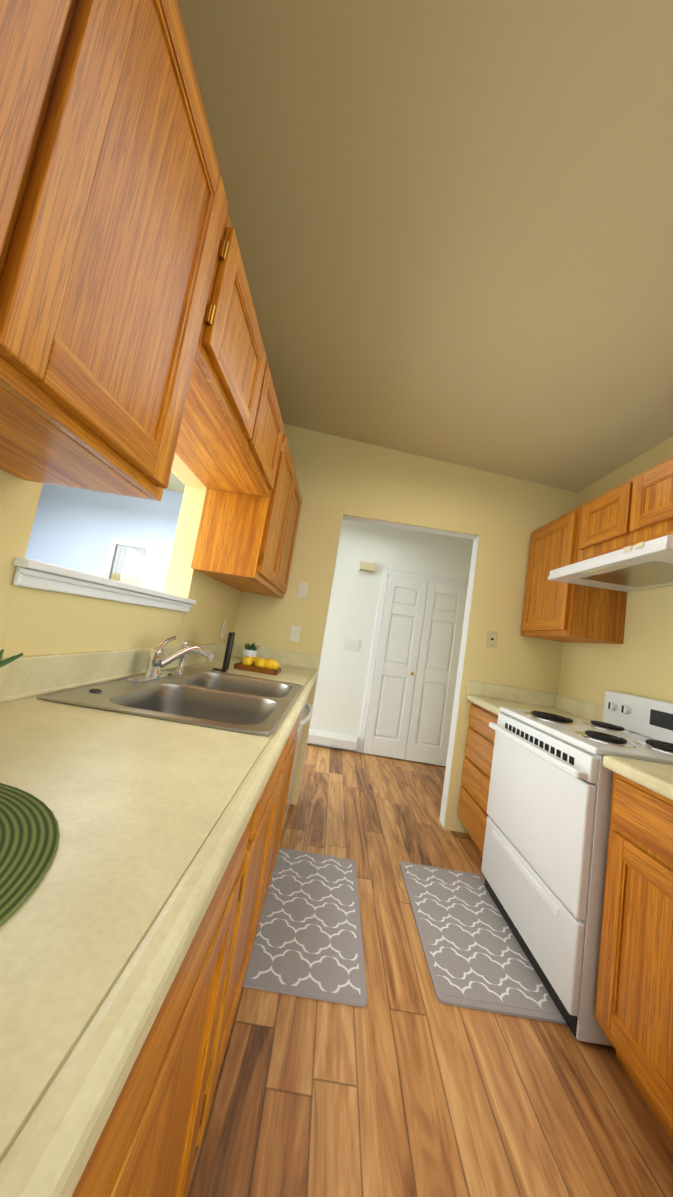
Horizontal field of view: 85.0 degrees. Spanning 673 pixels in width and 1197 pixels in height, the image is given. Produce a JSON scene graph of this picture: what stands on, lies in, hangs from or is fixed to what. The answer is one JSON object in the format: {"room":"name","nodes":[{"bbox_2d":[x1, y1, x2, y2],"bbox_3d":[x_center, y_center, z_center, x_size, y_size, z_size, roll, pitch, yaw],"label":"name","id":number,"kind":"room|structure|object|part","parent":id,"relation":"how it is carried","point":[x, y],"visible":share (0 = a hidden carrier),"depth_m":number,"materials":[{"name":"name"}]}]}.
{"room":"kitchen","nodes":[
{"label":"kitchen","id":0,"kind":"room"},
{"bbox_2d":[25,483,182,591],"bbox_3d":[-2.791,-0.282,5.225,4.080,3.064,0.120,9,-6,1],"label":"wall","id":1,"kind":"structure","parent":0,"point":[76,529],"depth_m":5.24,"materials":[{"name":"paint"}]},
{"bbox_2d":[104,538,152,586],"bbox_3d":[-3.054,0.193,5.137,0.590,2.030,0.060,9,-6,1],"label":"window","id":2,"kind":"structure","parent":1,"relation":"attached to","point":[128,562],"depth_m":5.20,"materials":[{"name":"white glass"}]},
{"bbox_2d":[0,453,240,657],"bbox_3d":[-0.741,-0.263,0.450,0.120,2.710,4.620,9,-6,1],"label":"wall","id":3,"kind":"structure","parent":0,"point":[33,622],"depth_m":1.13,"materials":[{"name":"beige paint"}]},
{"bbox_2d":[0,0,163,419],"bbox_3d":[-0.457,-0.655,0.206,0.320,0.738,0.554,9,-6,1],"label":"upper cabinet","id":4,"kind":"object","parent":3,"relation":"attached to","point":[72,71],"depth_m":0.43,"materials":[{"name":"brown wood"}]},
{"bbox_2d":[13,557,195,611],"bbox_3d":[-0.758,-0.021,1.275,0.175,0.062,0.960,9,-6,1],"label":"sill","id":5,"kind":"structure","parent":3,"relation":"attached to","point":[31,573],"depth_m":1.01,"materials":[{"name":"white wood"}]},
{"bbox_2d":[0,0,235,500],"bbox_3d":[-0.457,-0.617,0.586,0.320,0.738,0.483,9,-6,1],"label":"upper cabinet","id":6,"kind":"object","parent":3,"relation":"attached to","point":[133,357],"depth_m":0.63,"materials":[{"name":"brown wood"}]},
{"bbox_2d":[0,643,235,702],"bbox_3d":[-0.730,0.175,0.771,0.020,0.096,3.648,9,-6,1],"label":"backsplash","id":7,"kind":"structure","parent":3,"relation":"attached to","point":[25,675],"depth_m":0.99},
{"bbox_2d":[220,619,226,637],"bbox_3d":[-0.717,0.192,2.334,0.008,0.116,0.072,9,-6,1],"label":"outlet","id":8,"kind":"object","parent":3,"relation":"attached to","point":[224,623],"visible":1,"depth_m":2.32,"materials":[{"name":"beige plastic"}]},
{"bbox_2d":[192,237,272,463],"bbox_3d":[-0.429,-0.747,1.108,0.320,0.369,0.526,9,-6,1],"label":"upper cabinet","id":9,"kind":"object","parent":3,"relation":"attached to","point":[237,400],"depth_m":1.12,"materials":[{"name":"brown wood"}]},
{"bbox_2d":[188,384,287,499],"bbox_3d":[-0.429,-0.707,1.496,0.320,0.369,0.526,9,-6,1],"label":"upper cabinet","id":10,"kind":"object","parent":3,"relation":"attached to","point":[262,480],"depth_m":1.58,"materials":[{"name":"brown wood"}]},
{"bbox_2d":[191,445,298,595],"bbox_3d":[-0.460,-0.463,2.006,0.320,0.757,0.533,9,-6,1],"label":"upper cabinet","id":11,"kind":"object","parent":3,"relation":"attached to","point":[242,541],"depth_m":1.73,"materials":[{"name":"brown wood"}]},
{"bbox_2d":[235,488,301,597],"bbox_3d":[-0.460,-0.423,2.399,0.320,0.757,0.530,9,-6,1],"label":"upper cabinet","id":12,"kind":"object","parent":3,"relation":"attached to","point":[295,515],"depth_m":2.52,"materials":[{"name":"brown wood"}]},
{"bbox_2d":[260,735,295,826],"bbox_3d":[-0.197,0.525,0.356,0.020,0.058,2.715,9,-6,1],"label":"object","id":13,"kind":"structure","parent":0,"relation":"attached to","point":[275,783],"depth_m":1.08,"materials":[{"name":"brown wood"}]},
{"bbox_2d":[307,520,473,752],"bbox_3d":[0.457,0.294,4.064,2.550,2.710,0.120,9,-6,1],"label":"wall","id":14,"kind":"structure","parent":0,"point":[339,697],"depth_m":4.04,"materials":[{"name":"paint"}]},
{"bbox_2d":[307,728,358,750],"bbox_3d":[-0.280,1.439,3.851,1.015,0.128,0.064,9,-6,1],"label":"baseboard","id":15,"kind":"structure","parent":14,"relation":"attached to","point":[333,739],"depth_m":3.82,"materials":[{"name":"white wood"}]},
{"bbox_2d":[343,637,359,650],"bbox_3d":[0.166,0.494,3.976,0.170,0.120,0.010,9,-6,1],"label":"light switch","id":16,"kind":"object","parent":14,"relation":"attached to","point":[351,644],"visible":1,"depth_m":3.97,"materials":[{"name":"white plastic"}]},
{"bbox_2d":[358,561,375,573],"bbox_3d":[0.339,-0.342,4.043,0.180,0.110,0.045,9,-6,1],"label":"door chime","id":17,"kind":"object","parent":14,"relation":"attached to","point":[367,567],"visible":0.94,"depth_m":4.02,"materials":[{"name":"beige plastic"}]},
{"bbox_2d":[357,569,467,752],"bbox_3d":[0.859,0.719,3.952,1.000,1.978,0.015,9,-6,1],"label":"trim","id":18,"kind":"structure","parent":14,"relation":"attached to","point":[386,572],"depth_m":3.98,"materials":[{"name":"white wood"}]},
{"bbox_2d":[363,574,467,765],"bbox_3d":[0.856,0.738,3.901,0.872,1.906,0.078,9,-6,1],"label":"bifold closet door","id":19,"kind":"structure","parent":14,"relation":"in","point":[413,688],"depth_m":3.91,"materials":[{"name":"white wood"}]},
{"bbox_2d":[233,424,576,832],"bbox_3d":[0.457,0.158,2.670,2.310,2.700,0.120,9,-6,1],"label":"wall","id":20,"kind":"structure","parent":0,"point":[503,517],"depth_m":2.67,"materials":[{"name":"beige paint"}]},
{"bbox_2d":[232,643,319,670],"bbox_3d":[-0.421,0.407,2.571,0.610,0.096,0.021,9,-6,1],"label":"backsplash","id":21,"kind":"structure","parent":20,"relation":"attached to","point":[293,659],"depth_m":2.56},
{"bbox_2d":[289,625,300,642],"bbox_3d":[-0.292,0.250,2.591,0.072,0.116,0.016,9,-6,1],"label":"outlet","id":22,"kind":"object","parent":20,"relation":"attached to","point":[295,631],"visible":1,"depth_m":2.59,"materials":[{"name":"beige plastic"}]},
{"bbox_2d":[296,582,308,598],"bbox_3d":[-0.243,-0.060,2.620,0.072,0.116,0.020,9,-6,1],"label":"light switch","id":23,"kind":"object","parent":20,"relation":"attached to","point":[302,590],"visible":1,"depth_m":2.62,"materials":[{"name":"beige plastic"}]},
{"bbox_2d":[297,515,478,827],"bbox_3d":[0.387,0.475,2.648,1.010,2.050,0.100,9,-6,1],"label":"door frame","id":24,"kind":"structure","parent":20,"relation":"attached to","point":[475,538],"depth_m":2.67,"materials":[{"name":"white wood"}]},
{"bbox_2d":[486,630,497,647],"bbox_3d":[1.099,0.287,2.592,0.072,0.116,0.008,9,-6,1],"label":"wall jack","id":25,"kind":"object","parent":20,"relation":"attached to","point":[492,639],"visible":1,"depth_m":2.59,"materials":[{"name":"beige plastic"}]},
{"bbox_2d":[466,680,557,707],"bbox_3d":[1.213,0.663,2.546,0.610,0.095,0.020,9,-6,1],"label":"backsplash","id":26,"kind":"structure","parent":20,"relation":"attached to","point":[474,688],"depth_m":2.54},
{"bbox_2d":[164,0,672,493],"bbox_3d":[-1.379,-1.703,1.853,6.770,0.686,7.120,9,-6,1],"label":"ceiling","id":27,"kind":"structure","parent":0,"point":[452,222],"depth_m":1.23,"materials":[{"name":"paint"}]},
{"bbox_2d":[187,744,672,1196],"bbox_3d":[-1.821,1.089,1.569,6.770,0.060,7.120,9,-6,1],"label":"floor","id":28,"kind":"structure","parent":0,"point":[404,1082],"depth_m":1.01,"materials":[{"name":"brown wood"}]},
{"bbox_2d":[8,1115,83,1196],"bbox_3d":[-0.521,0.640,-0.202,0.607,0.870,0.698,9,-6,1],"label":"countertop","id":29,"kind":"structure","parent":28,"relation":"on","point":[50,1172],"depth_m":0.17,"materials":[{"name":"laminate"}]},
{"bbox_2d":[56,759,271,1196],"bbox_3d":[-0.522,0.705,0.437,0.607,0.870,0.588,9,-6,1],"label":"base cabinet","id":30,"kind":"object","parent":28,"relation":"on","point":[143,1096],"depth_m":0.40,"materials":[{"name":"brown wood"}]},
{"bbox_2d":[0,655,315,1196],"bbox_3d":[-0.451,0.280,0.761,0.604,0.046,3.648,9,-6,1],"label":"countertop","id":31,"kind":"structure","parent":30,"relation":"on","point":[139,795],"depth_m":0.40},
{"bbox_2d":[0,649,22,667],"bbox_3d":[-0.570,0.129,0.509,0.165,0.179,0.160,9,-6,1],"label":"plant","id":32,"kind":"object","parent":31,"relation":"on","point":[4,662],"visible":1,"depth_m":0.55,"materials":[{"name":"green plant"}]},
{"bbox_2d":[0,783,59,924],"bbox_3d":[-0.453,0.212,0.267,0.410,0.004,0.410,9,-6,1],"label":"woven placemat","id":33,"kind":"object","parent":31,"relation":"on","point":[29,834],"visible":1,"depth_m":0.36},
{"bbox_2d":[124,635,215,682],"bbox_3d":[-0.587,0.220,1.337,0.173,0.150,0.311,9,-6,1],"label":"faucet","id":34,"kind":"object","parent":31,"relation":"on","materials":[{"name":"silver metal"}]},
{"bbox_2d":[124,683,275,758],"bbox_3d":[-0.401,0.386,1.069,0.403,0.172,0.370,9,-6,1],"label":"sink","id":35,"kind":"object","parent":31,"relation":"in","point":[176,695],"depth_m":1.25,"materials":[{"name":"silver metal"}]},
{"bbox_2d":[213,632,234,671],"bbox_3d":[-0.548,0.258,1.800,0.079,0.190,0.150,9,-6,1],"label":"chalkboard sign","id":36,"kind":"object","parent":31,"relation":"on","point":[228,652],"visible":0.9,"depth_m":1.74,"materials":[{"name":"black wood"}]},
{"bbox_2d":[188,671,291,746],"bbox_3d":[-0.402,0.427,1.467,0.403,0.172,0.370,9,-6,1],"label":"sink","id":37,"kind":"object","parent":31,"relation":"in","point":[214,677],"depth_m":1.65,"materials":[{"name":"silver metal"}]},
{"bbox_2d":[242,643,259,658],"bbox_3d":[-0.561,0.347,2.390,0.099,0.130,0.101,9,-6,1],"label":"potted plant","id":38,"kind":"object","parent":31,"relation":"on","point":[250,651],"visible":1,"depth_m":2.36,"materials":[{"name":"green plant"}]},
{"bbox_3d":[-0.568,0.372,2.386,0.094,0.078,0.094,9,-6,1],"label":"potted plant pot","id":39,"kind":"part","parent":38,"relation":"part of","materials":[{"name":"white ceramic"}]},
{"bbox_2d":[234,656,280,674],"bbox_3d":[-0.424,0.359,2.016,0.231,0.074,0.160,9,-6,1],"label":"tray","id":40,"kind":"object","parent":31,"relation":"on","point":[262,665],"visible":1,"depth_m":1.96,"materials":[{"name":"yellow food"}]},
{"bbox_2d":[216,727,298,1085],"bbox_3d":[-0.538,0.886,1.244,0.607,0.670,1.050,9,-6,1],"label":"base cabinet","id":41,"kind":"object","parent":28,"relation":"on","point":[267,851],"depth_m":1.14,"materials":[{"name":"brown wood"}]},
{"bbox_2d":[282,694,311,829],"bbox_3d":[-0.492,0.878,2.089,0.629,0.863,0.618,9,-6,1],"label":"dishwasher","id":42,"kind":"object","parent":28,"relation":"on","point":[304,719],"visible":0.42,"depth_m":2.10,"materials":[{"name":"white plastic"}]},
{"bbox_2d":[243,848,366,1006],"bbox_3d":[-0.112,1.323,1.571,0.430,0.010,0.770,9,-6,1],"label":"kitchen mat","id":43,"kind":"object","parent":28,"relation":"on","point":[308,943],"visible":0.81,"depth_m":1.43,"materials":[{"name":"grey fabric"}]},
{"bbox_2d":[400,862,566,1024],"bbox_3d":[0.565,1.436,1.621,0.450,0.010,0.770,9,-6,1],"label":"kitchen mat","id":44,"kind":"object","parent":28,"relation":"on","point":[476,958],"visible":1,"depth_m":1.48,"materials":[{"name":"grey fabric"}]},
{"bbox_2d":[458,696,610,855],"bbox_3d":[1.153,1.152,2.231,0.607,0.870,0.546,9,-6,1],"label":"base cabinet","id":45,"kind":"object","parent":28,"relation":"on","point":[477,765],"depth_m":2.25,"materials":[{"name":"brown wood"}]},
{"bbox_2d":[470,696,597,720],"bbox_3d":[1.227,0.704,2.277,0.602,0.037,0.546,9,-6,1],"label":"countertop","id":46,"kind":"structure","parent":45,"relation":"on","point":[489,701],"depth_m":2.31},
{"bbox_2d":[481,690,672,1046],"bbox_3d":[1.123,0.965,1.596,0.687,1.104,0.747,9,-6,1],"label":"electric range","id":47,"kind":"object","parent":28,"relation":"on","point":[544,862],"visible":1,"depth_m":1.42,"materials":[{"name":"white metal"}]},
{"bbox_2d":[595,760,672,1140],"bbox_3d":[1.154,1.022,0.952,0.607,0.870,0.495,9,-6,1],"label":"base cabinet","id":48,"kind":"object","parent":28,"relation":"on","point":[634,1008],"depth_m":1.05,"materials":[{"name":"brown wood"}]},
{"bbox_2d":[610,756,672,791],"bbox_3d":[1.228,0.574,0.997,0.602,0.037,0.495,9,-6,1],"label":"countertop","id":49,"kind":"structure","parent":48,"relation":"on","point":[660,774],"depth_m":1.13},
{"bbox_2d":[558,436,672,705],"bbox_3d":[1.643,0.282,1.040,0.120,2.500,5.900,9,-6,1],"label":"wall","id":50,"kind":"structure","parent":0,"point":[638,661],"depth_m":2.02,"materials":[{"name":"beige paint"}]},
{"bbox_2d":[521,508,626,643],"bbox_3d":[1.500,-0.116,2.361,0.320,0.757,0.547,9,-6,1],"label":"upper cabinet","id":51,"kind":"object","parent":50,"relation":"attached to","point":[552,610],"depth_m":2.19,"materials":[{"name":"brown wood"}]},
{"bbox_2d":[548,534,672,591],"bbox_3d":[1.426,-0.157,1.710,0.450,0.104,0.749,9,-6,1],"label":"range hood","id":52,"kind":"object","parent":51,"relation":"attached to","point":[643,565],"visible":1,"depth_m":1.69,"materials":[{"name":"white metal"}]},
{"bbox_2d":[554,696,603,721],"bbox_3d":[1.525,0.621,1.652,0.020,0.095,1.807,9,-6,1],"label":"backsplash","id":53,"kind":"structure","parent":50,"relation":"attached to","point":[580,708],"depth_m":2.28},
{"bbox_2d":[573,487,616,563],"bbox_3d":[1.531,-0.363,1.880,0.320,0.359,0.454,9,-6,1],"label":"upper cabinet","id":54,"kind":"object","parent":50,"relation":"attached to","point":[593,529],"depth_m":1.97,"materials":[{"name":"brown wood"}]},
{"bbox_2d":[609,457,672,552],"bbox_3d":[1.531,-0.394,1.569,0.320,0.359,0.441,9,-6,1],"label":"upper cabinet","id":55,"kind":"object","parent":50,"relation":"attached to","point":[635,510],"depth_m":1.65,"materials":[{"name":"brown wood"}]}
]}

